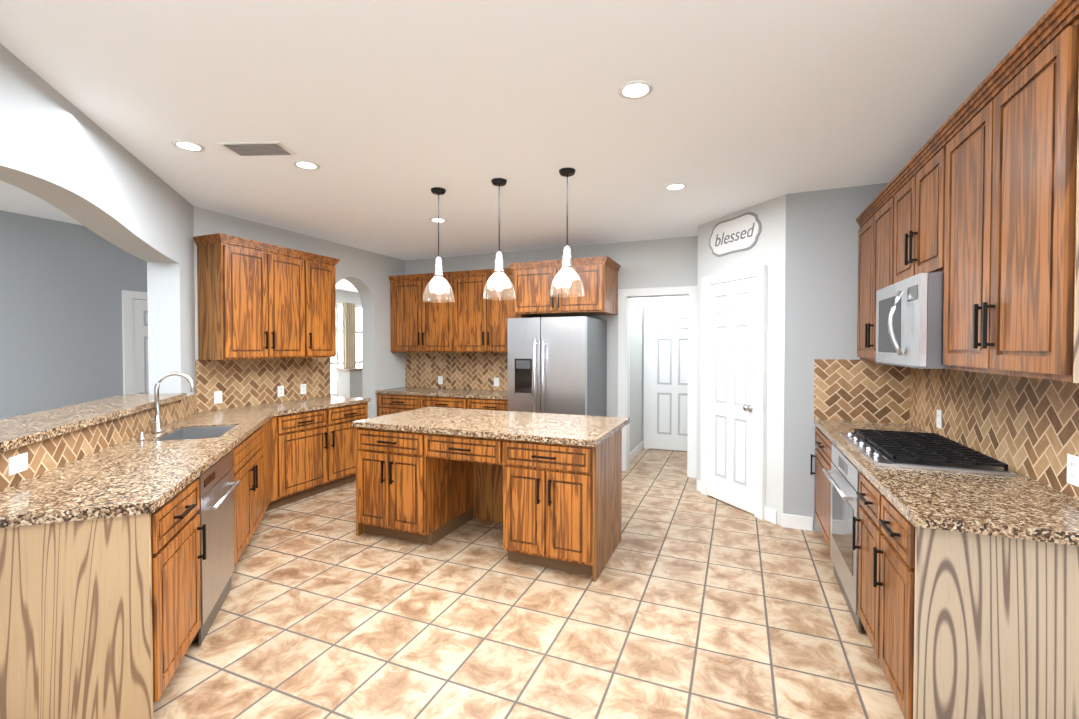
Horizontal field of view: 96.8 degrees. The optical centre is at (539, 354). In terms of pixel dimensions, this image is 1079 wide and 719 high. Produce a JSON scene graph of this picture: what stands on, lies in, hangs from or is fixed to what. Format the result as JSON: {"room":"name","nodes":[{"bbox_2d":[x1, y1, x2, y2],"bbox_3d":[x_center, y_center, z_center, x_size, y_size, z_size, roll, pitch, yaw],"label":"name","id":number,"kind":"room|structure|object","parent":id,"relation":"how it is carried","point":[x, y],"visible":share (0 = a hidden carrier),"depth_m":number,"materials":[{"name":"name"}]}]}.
{"room":"kitchen","nodes":[
{"label":"kitchen","id":0,"kind":"room"},
{"bbox_2d":[0,210,146,419],"bbox_3d":[-5.740,0.072,2.986,0.200,2.780,7.350,0,1,23],"label":"wall","id":1,"kind":"structure","parent":0,"point":[63,285],"depth_m":4.83,"materials":[{"name":"grey paint"}]},
{"bbox_2d":[122,290,147,394],"bbox_3d":[-4.450,0.345,5.785,0.041,2.140,0.950,0,1,23],"label":"door frame","id":2,"kind":"structure","parent":1,"relation":"attached to","point":[128,297],"depth_m":5.36,"materials":[{"name":"white wood"}]},
{"bbox_2d":[133,299,148,393],"bbox_3d":[-4.422,0.384,5.774,0.098,2.038,0.780,0,1,23],"label":"room door","id":3,"kind":"structure","parent":1,"relation":"in","point":[140,341],"depth_m":5.48,"materials":[{"name":"grey wood"}]},
{"bbox_2d":[0,43,195,489],"bbox_3d":[-2.100,0.100,1.302,0.220,2.780,6.716,0,1,-20],"label":"wall","id":4,"kind":"structure","parent":0,"point":[58,150],"depth_m":2.94,"materials":[{"name":"grey paint"}]},
{"bbox_2d":[0,393,186,451],"bbox_3d":[-2.608,0.363,2.505,0.425,0.040,3.016,0,1,-20],"label":"bar","id":5,"kind":"object","parent":4,"relation":"on","point":[20,431],"visible":0.88,"depth_m":2.65,"materials":[{"name":"beige stone"}]},
{"bbox_2d":[194,206,404,417],"bbox_3d":[-2.662,0.026,5.734,0.220,2.780,3.414,0,1,23],"label":"wall","id":6,"kind":"structure","parent":0,"point":[365,273],"depth_m":6.44,"materials":[{"name":"grey paint"}]},
{"bbox_2d":[195,237,312,359],"bbox_3d":[-2.763,-0.497,4.714,0.348,1.069,0.928,0,1,23],"label":"upper cabinet","id":7,"kind":"object","parent":6,"relation":"attached to","point":[258,300],"depth_m":4.47,"materials":[{"name":"brown wood"}]},
{"bbox_2d":[313,257,336,357],"bbox_3d":[-2.542,-0.506,5.247,0.348,1.069,0.484,0,1,23],"label":"upper cabinet","id":8,"kind":"object","parent":6,"relation":"attached to","point":[324,290],"depth_m":5.25,"materials":[{"name":"brown wood"}]},
{"bbox_2d":[336,290,361,396],"bbox_3d":[-4.813,-0.049,10.179,0.200,2.780,6.650,0,1,23],"label":"wall","id":9,"kind":"structure","parent":0,"point":[347,296],"depth_m":10.93,"materials":[{"name":"grey paint"}]},
{"bbox_2d":[331,303,361,395],"bbox_3d":[-4.568,-0.113,10.428,0.060,2.060,5.080,0,1,23],"label":"window","id":10,"kind":"structure","parent":9,"relation":"in","point":[337,361],"depth_m":10.71,"materials":[{"name":"white"}]},
{"bbox_2d":[342,302,355,367],"bbox_3d":[-4.285,0.056,10.800,0.060,2.450,0.340,0,1,23],"label":"curtain","id":11,"kind":"object","parent":9,"relation":"hanging from","point":[349,334],"visible":0.67,"depth_m":10.78,"materials":[{"name":"beige fabric"}]},
{"bbox_2d":[0,0,1056,292],"bbox_3d":[-2.462,-1.415,5.201,12.100,0.120,14.000,0,1,23],"label":"ceiling","id":12,"kind":"structure","parent":0,"point":[386,116],"depth_m":2.47,"materials":[{"name":"white paint"}]},
{"bbox_2d":[172,140,204,151],"bbox_3d":[-2.209,-1.314,3.019,0.170,0.008,0.170,0,1,23],"label":"recessed light","id":13,"kind":"object","parent":12,"relation":"in","point":[188,145],"visible":1,"depth_m":3.01,"materials":[{"name":"white plastic"}]},
{"bbox_2d":[217,141,296,155],"bbox_3d":[-1.800,-1.313,3.066,0.400,0.011,0.200,0,1,3],"label":"ceiling vent","id":14,"kind":"object","parent":12,"relation":"in","point":[272,148],"visible":0.98,"depth_m":3.04,"materials":[{"name":"white metal"}]},
{"bbox_2d":[293,160,319,169],"bbox_3d":[-1.622,-1.319,3.338,0.170,0.008,0.170,0,1,23],"label":"recessed light","id":15,"kind":"object","parent":12,"relation":"in","point":[306,164],"visible":1,"depth_m":3.33,"materials":[{"name":"white plastic"}]},
{"bbox_2d":[429,217,446,221],"bbox_3d":[-1.011,-1.343,4.785,0.170,0.008,0.170,0,1,23],"label":"recessed light","id":16,"kind":"object","parent":12,"relation":"in","point":[435,219],"visible":0.92,"depth_m":4.76,"materials":[{"name":"white plastic"}]},
{"bbox_2d":[423,187,453,302],"bbox_3d":[-0.816,-0.883,3.878,0.250,0.899,0.250,0,1,23],"label":"pendant light","id":17,"kind":"object","parent":12,"relation":"hanging from","point":[438,270],"visible":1,"depth_m":3.86,"materials":[{"name":"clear glass"}]},
{"bbox_2d":[483,178,515,299],"bbox_3d":[-0.308,-0.879,3.667,0.250,0.899,0.250,0,1,23],"label":"pendant light","id":18,"kind":"object","parent":12,"relation":"hanging from","point":[499,261],"visible":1,"depth_m":3.65,"materials":[{"name":"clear glass"}]},
{"bbox_2d":[550,167,583,296],"bbox_3d":[0.200,-0.876,3.456,0.250,0.899,0.250,0,1,23],"label":"pendant light","id":19,"kind":"object","parent":12,"relation":"hanging from","point":[567,172],"visible":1,"depth_m":3.44,"materials":[{"name":"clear glass"}]},
{"bbox_2d":[618,80,652,98],"bbox_3d":[0.474,-1.303,2.361,0.170,0.008,0.170,0,1,23],"label":"recessed light","id":20,"kind":"object","parent":12,"relation":"in","point":[635,89],"visible":1,"depth_m":2.36,"materials":[{"name":"white plastic"}]},
{"bbox_2d":[665,183,686,189],"bbox_3d":[1.077,-1.327,3.789,0.170,0.008,0.170,0,1,23],"label":"recessed light","id":21,"kind":"object","parent":12,"relation":"in","point":[675,186],"visible":0.96,"depth_m":3.78,"materials":[{"name":"white plastic"}]},
{"bbox_2d":[153,448,904,718],"bbox_3d":[-2.462,1.474,5.249,12.100,0.100,14.000,0,1,23],"label":"floor","id":22,"kind":"structure","parent":0,"point":[691,602],"depth_m":2.58,"materials":[{"name":"tile"}]},
{"bbox_2d":[0,404,367,718],"bbox_3d":[-1.814,1.000,3.473,1.852,0.908,3.647,0,1,23],"label":"base cabinet","id":23,"kind":"object","parent":22,"relation":"on","point":[100,599],"depth_m":1.80,"materials":[{"name":"brown wood"}]},
{"bbox_2d":[0,424,355,555],"bbox_3d":[-1.955,0.568,2.591,1.490,0.040,1.939,0,1,23],"label":"countertop","id":24,"kind":"structure","parent":23,"relation":"on","point":[117,483],"depth_m":2.20,"materials":[{"name":"beige stone"}]},
{"bbox_2d":[154,425,236,440],"bbox_3d":[-2.379,0.653,3.345,0.682,0.210,0.692,0,1,23],"label":"sink","id":25,"kind":"object","parent":24,"relation":"in","point":[187,432],"depth_m":3.56,"materials":[{"name":"silver metal"}]},
{"bbox_2d":[195,450,239,644],"bbox_3d":[-1.784,1.027,2.698,0.074,0.856,0.644,0,1,-20],"label":"dishwasher","id":26,"kind":"object","parent":23,"relation":"in","point":[218,485],"visible":0.9,"depth_m":2.63,"materials":[{"name":"silver metal"}]},
{"bbox_2d":[118,396,370,443],"bbox_3d":[-2.510,0.539,4.328,1.128,0.040,2.609,0,1,23],"label":"countertop","id":27,"kind":"structure","parent":23,"relation":"on","point":[208,421],"depth_m":4.19,"materials":[{"name":"beige stone"}]},
{"bbox_2d":[138,432,144,440],"bbox_3d":[-2.519,0.514,3.034,0.036,0.052,0.036,0,1,23],"label":"soap dispenser","id":28,"kind":"object","parent":27,"relation":"on","point":[140,438],"depth_m":3.02,"materials":[{"name":"silver metal"}]},
{"bbox_2d":[151,372,194,432],"bbox_3d":[-2.557,0.326,3.324,0.197,0.418,0.219,0,1,23],"label":"faucet","id":29,"kind":"object","parent":27,"relation":"on","point":[156,421],"depth_m":3.30,"materials":[{"name":"silver metal"}]},
{"bbox_2d":[334,368,362,397],"bbox_3d":[-3.663,0.810,9.391,0.380,1.090,0.530,0,1,23],"label":"pillar","id":30,"kind":"structure","parent":22,"relation":"on","point":[349,382],"depth_m":9.21,"materials":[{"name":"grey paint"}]},
{"bbox_2d":[375,391,422,416],"bbox_3d":[-1.732,0.961,6.641,0.794,0.880,0.633,0,1,23],"label":"base cabinet","id":31,"kind":"object","parent":22,"relation":"on","point":[396,400],"depth_m":6.38,"materials":[{"name":"brown wood"}]},
{"bbox_2d":[387,387,507,398],"bbox_3d":[-1.112,0.505,6.373,2.140,0.040,0.639,0,1,23],"label":"countertop","id":32,"kind":"structure","parent":31,"relation":"on","point":[402,390],"depth_m":6.25,"materials":[{"name":"beige stone"}]},
{"bbox_2d":[423,395,470,408],"bbox_3d":[-1.106,0.965,6.382,0.818,0.880,0.633,0,1,23],"label":"base cabinet","id":33,"kind":"object","parent":22,"relation":"on","point":[450,401],"depth_m":6.05,"materials":[{"name":"brown wood"}]},
{"bbox_2d":[356,427,622,581],"bbox_3d":[-0.420,1.009,3.768,1.976,0.880,0.795,0,1,23],"label":"kitchen island","id":34,"kind":"object","parent":22,"relation":"on","point":[545,489],"depth_m":3.44,"materials":[{"name":"brown wood"}]},
{"bbox_2d":[352,407,629,442],"bbox_3d":[-0.367,0.547,3.889,1.990,0.040,1.040,0,1,23],"label":"island countertop","id":35,"kind":"structure","parent":34,"relation":"on","point":[461,421],"depth_m":3.70,"materials":[{"name":"beige stone"}]},
{"bbox_2d":[471,395,507,410],"bbox_3d":[-0.490,0.969,6.126,0.772,0.880,0.633,0,1,23],"label":"base cabinet","id":36,"kind":"object","parent":22,"relation":"on","point":[485,404],"depth_m":5.83,"materials":[{"name":"brown wood"}]},
{"bbox_2d":[507,316,606,416],"bbox_3d":[0.218,0.503,5.600,0.910,1.830,0.948,0,1,23],"label":"refrigerator","id":37,"kind":"object","parent":22,"relation":"on","point":[557,365],"visible":0.5,"depth_m":5.21,"materials":[{"name":"silver metal"}]},
{"bbox_2d":[814,423,829,541],"bbox_3d":[2.394,1.014,3.445,0.634,0.880,0.778,0,1,23],"label":"base cabinet","id":38,"kind":"object","parent":22,"relation":"on","point":[820,436],"depth_m":3.64,"materials":[{"name":"brown wood"}]},
{"bbox_2d":[826,439,857,550],"bbox_3d":[2.095,1.026,2.724,0.634,0.880,0.888,0,1,23],"label":"base cabinet","id":39,"kind":"object","parent":22,"relation":"on","point":[829,442],"depth_m":3.29,"materials":[{"name":"brown wood"}]},
{"bbox_2d":[823,443,861,631],"bbox_3d":[1.783,1.023,2.853,0.085,0.858,0.748,0,1,23],"label":"oven","id":40,"kind":"object","parent":39,"relation":"in","point":[843,477],"visible":0.85,"depth_m":2.75,"materials":[{"name":"silver metal"}]},
{"bbox_2d":[854,467,873,639],"bbox_3d":[1.856,1.036,2.148,0.634,0.880,0.462,0,1,23],"label":"base cabinet","id":41,"kind":"object","parent":22,"relation":"on","point":[863,494],"depth_m":2.37,"materials":[{"name":"brown wood"}]},
{"bbox_2d":[870,483,1078,718],"bbox_3d":[1.722,1.041,1.825,0.634,0.880,0.494,0,1,23],"label":"base cabinet","id":42,"kind":"object","parent":22,"relation":"on","point":[968,595],"depth_m":1.65,"materials":[{"name":"brown wood"}]},
{"bbox_2d":[814,419,1078,546],"bbox_3d":[2.077,0.567,2.680,0.640,0.040,2.420,0,1,23],"label":"countertop","id":43,"kind":"structure","parent":42,"relation":"on","point":[1019,506],"depth_m":1.85,"materials":[{"name":"beige stone"}]},
{"bbox_2d":[840,429,1016,475],"bbox_3d":[2.103,0.522,2.712,0.535,0.046,0.920,0,1,23],"label":"cooktop","id":44,"kind":"object","parent":43,"relation":"in","point":[930,451],"visible":1,"depth_m":2.50,"materials":[{"name":"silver metal"}]},
{"bbox_2d":[405,236,697,417],"bbox_3d":[-0.132,0.014,6.424,4.366,2.780,0.200,0,1,23],"label":"wall","id":45,"kind":"structure","parent":0,"point":[667,262],"depth_m":5.84,"materials":[{"name":"grey paint"}]},
{"bbox_2d":[388,272,455,351],"bbox_3d":[-1.530,-0.553,6.687,1.114,1.025,0.348,0,1,23],"label":"upper cabinet","id":46,"kind":"object","parent":45,"relation":"attached to","point":[416,324],"depth_m":6.53,"materials":[{"name":"brown wood"}]},
{"bbox_2d":[456,268,531,351],"bbox_3d":[-0.642,-0.547,6.319,1.064,1.025,0.348,0,1,23],"label":"upper cabinet","id":47,"kind":"object","parent":45,"relation":"attached to","point":[469,318],"depth_m":6.18,"materials":[{"name":"brown wood"}]},
{"bbox_2d":[512,260,618,317],"bbox_3d":[0.313,-0.767,5.768,1.120,0.565,0.640,0,1,23],"label":"upper cabinet","id":48,"kind":"object","parent":45,"relation":"attached to","point":[531,283],"depth_m":5.49,"materials":[{"name":"brown wood"}]},
{"bbox_2d":[618,286,697,477],"bbox_3d":[1.424,0.310,5.776,0.920,2.210,0.214,0,1,23],"label":"door frame","id":49,"kind":"structure","parent":45,"relation":"attached to","point":[624,340],"depth_m":5.68,"materials":[{"name":"white wood"}]},
{"bbox_2d":[630,298,642,451],"bbox_3d":[1.253,0.009,6.716,0.200,2.780,1.400,0,1,23],"label":"wall","id":50,"kind":"structure","parent":0,"point":[636,371],"depth_m":6.70,"materials":[{"name":"grey paint"}]},
{"bbox_2d":[630,441,642,461],"bbox_3d":[1.313,1.346,6.605,0.012,0.110,1.200,0,1,23],"label":"baseboard","id":51,"kind":"structure","parent":50,"relation":"attached to","point":[639,447],"depth_m":6.68,"materials":[{"name":"white"}]},
{"bbox_2d":[643,296,687,450],"bbox_3d":[1.986,0.004,7.061,0.870,2.780,0.200,0,1,23],"label":"wall","id":52,"kind":"structure","parent":0,"point":[673,299],"depth_m":7.05,"materials":[{"name":"grey paint"}]},
{"bbox_2d":[644,303,687,448],"bbox_3d":[1.963,0.326,6.945,0.890,2.140,0.041,0,1,23],"label":"door frame","id":53,"kind":"structure","parent":52,"relation":"attached to","point":[649,307],"depth_m":7.07,"materials":[{"name":"white wood"}]},
{"bbox_2d":[649,309,687,450],"bbox_3d":[1.951,0.365,6.918,0.720,2.038,0.098,0,1,23],"label":"hall door","id":54,"kind":"structure","parent":52,"relation":"in","point":[668,379],"depth_m":6.97,"materials":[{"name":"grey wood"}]},
{"bbox_2d":[696,183,887,530],"bbox_3d":[2.385,0.043,4.676,1.625,2.780,1.500,0,1,23],"label":"wall","id":55,"kind":"structure","parent":0,"point":[804,248],"depth_m":3.97,"materials":[{"name":"grey paint"}]},
{"bbox_2d":[707,277,755,513],"bbox_3d":[1.823,0.365,4.552,0.457,2.118,0.497,0,1,23],"label":"pantry door","id":56,"kind":"structure","parent":55,"relation":"in","point":[731,392],"depth_m":4.53,"materials":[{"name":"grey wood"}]},
{"bbox_2d":[709,212,761,256],"bbox_3d":[1.832,-1.129,4.535,0.016,0.342,0.673,0,1,-20],"label":"blessed sign","id":57,"kind":"object","parent":55,"relation":"attached to","point":[742,232],"visible":1,"depth_m":4.50,"materials":[{"name":"grey wood"}]},
{"bbox_2d":[697,265,776,523],"bbox_3d":[1.825,0.326,4.540,0.041,2.220,1.020,0,1,-20],"label":"door frame","id":58,"kind":"structure","parent":55,"relation":"attached to","point":[762,510],"depth_m":4.22,"materials":[{"name":"white wood"}]},
{"bbox_3d":[2.060,0.097,1.510,0.200,2.780,10.600,0,1,23],"label":"wall","id":59,"kind":"structure","parent":0,"visible":0},
{"bbox_2d":[0,352,1078,499],"bbox_3d":[-0.316,0.262,3.577,5.769,0.540,5.206,0,1,23],"label":"tile backsplash","id":60,"kind":"structure","parent":59,"relation":"attached to","point":[1027,427],"depth_m":3.33,"materials":[{"name":"beige tile"}]},
{"bbox_2d":[8,452,27,475],"bbox_3d":[-2.256,0.472,2.077,0.010,0.075,0.115,0,1,-19],"label":"electrical outlet plate","id":61,"kind":"object","parent":60,"relation":"attached to","point":[17,463],"depth_m":2.07,"materials":[{"name":"white plastic"}]},
{"bbox_2d":[214,391,221,403],"bbox_3d":[-3.033,0.402,4.527,0.007,0.115,0.075,0,1,23],"label":"electrical outlet plate","id":62,"kind":"object","parent":60,"relation":"attached to","point":[217,394],"depth_m":4.52,"materials":[{"name":"white plastic"}]},
{"bbox_2d":[277,386,283,396],"bbox_3d":[-2.776,0.391,5.146,0.007,0.115,0.075,0,1,23],"label":"electrical outlet plate","id":63,"kind":"object","parent":60,"relation":"attached to","point":[280,389],"depth_m":5.14,"materials":[{"name":"white plastic"}]},
{"bbox_2d":[300,384,305,393],"bbox_3d":[-2.665,0.387,5.414,0.007,0.115,0.075,0,1,23],"label":"electrical outlet plate","id":64,"kind":"object","parent":60,"relation":"attached to","point":[302,386],"depth_m":5.40,"materials":[{"name":"white plastic"}]},
{"bbox_2d":[438,376,442,383],"bbox_3d":[-1.415,0.363,6.840,0.075,0.115,0.007,0,1,23],"label":"electrical outlet plate","id":65,"kind":"object","parent":60,"relation":"attached to","point":[440,378],"depth_m":6.84,"materials":[{"name":"white plastic"}]},
{"bbox_2d":[494,378,498,385],"bbox_3d":[-0.584,0.369,6.496,0.075,0.115,0.007,0,1,23],"label":"electrical outlet plate","id":66,"kind":"object","parent":60,"relation":"attached to","point":[496,380],"depth_m":6.49,"materials":[{"name":"white plastic"}]},
{"bbox_2d":[936,410,941,428],"bbox_3d":[2.608,0.419,3.129,0.007,0.115,0.075,0,1,23],"label":"electrical outlet plate","id":67,"kind":"object","parent":60,"relation":"attached to","point":[939,413],"depth_m":3.12,"materials":[{"name":"white plastic"}]},
{"bbox_2d":[1067,453,1078,486],"bbox_3d":[2.087,0.450,1.873,0.007,0.115,0.075,0,1,23],"label":"electrical outlet plate","id":68,"kind":"object","parent":60,"relation":"attached to","point":[1072,460],"depth_m":1.87,"materials":[{"name":"white plastic"}]},
{"bbox_2d":[856,180,895,360],"bbox_3d":[2.482,-0.490,3.261,0.348,1.075,1.004,0,1,23],"label":"upper cabinet","id":69,"kind":"object","parent":59,"relation":"attached to","point":[877,231],"depth_m":3.34,"materials":[{"name":"brown wood"}]},
{"bbox_2d":[892,132,943,283],"bbox_3d":[2.165,-0.703,2.492,0.348,0.625,0.780,0,1,23],"label":"upper cabinet","id":70,"kind":"object","parent":59,"relation":"attached to","point":[917,250],"depth_m":2.51,"materials":[{"name":"brown wood"}]},
{"bbox_2d":[876,272,947,368],"bbox_3d":[2.094,-0.164,2.531,0.498,0.446,0.772,0,1,23],"label":"microwave","id":71,"kind":"object","parent":70,"relation":"attached to","point":[909,321],"visible":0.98,"depth_m":2.33,"materials":[{"name":"silver metal"}]},
{"bbox_2d":[940,0,1078,382],"bbox_3d":[1.854,-0.465,1.747,0.348,1.075,0.970,0,1,23],"label":"upper cabinet","id":72,"kind":"object","parent":59,"relation":"attached to","point":[976,200],"depth_m":1.61,"materials":[{"name":"brown wood"}]}
]}

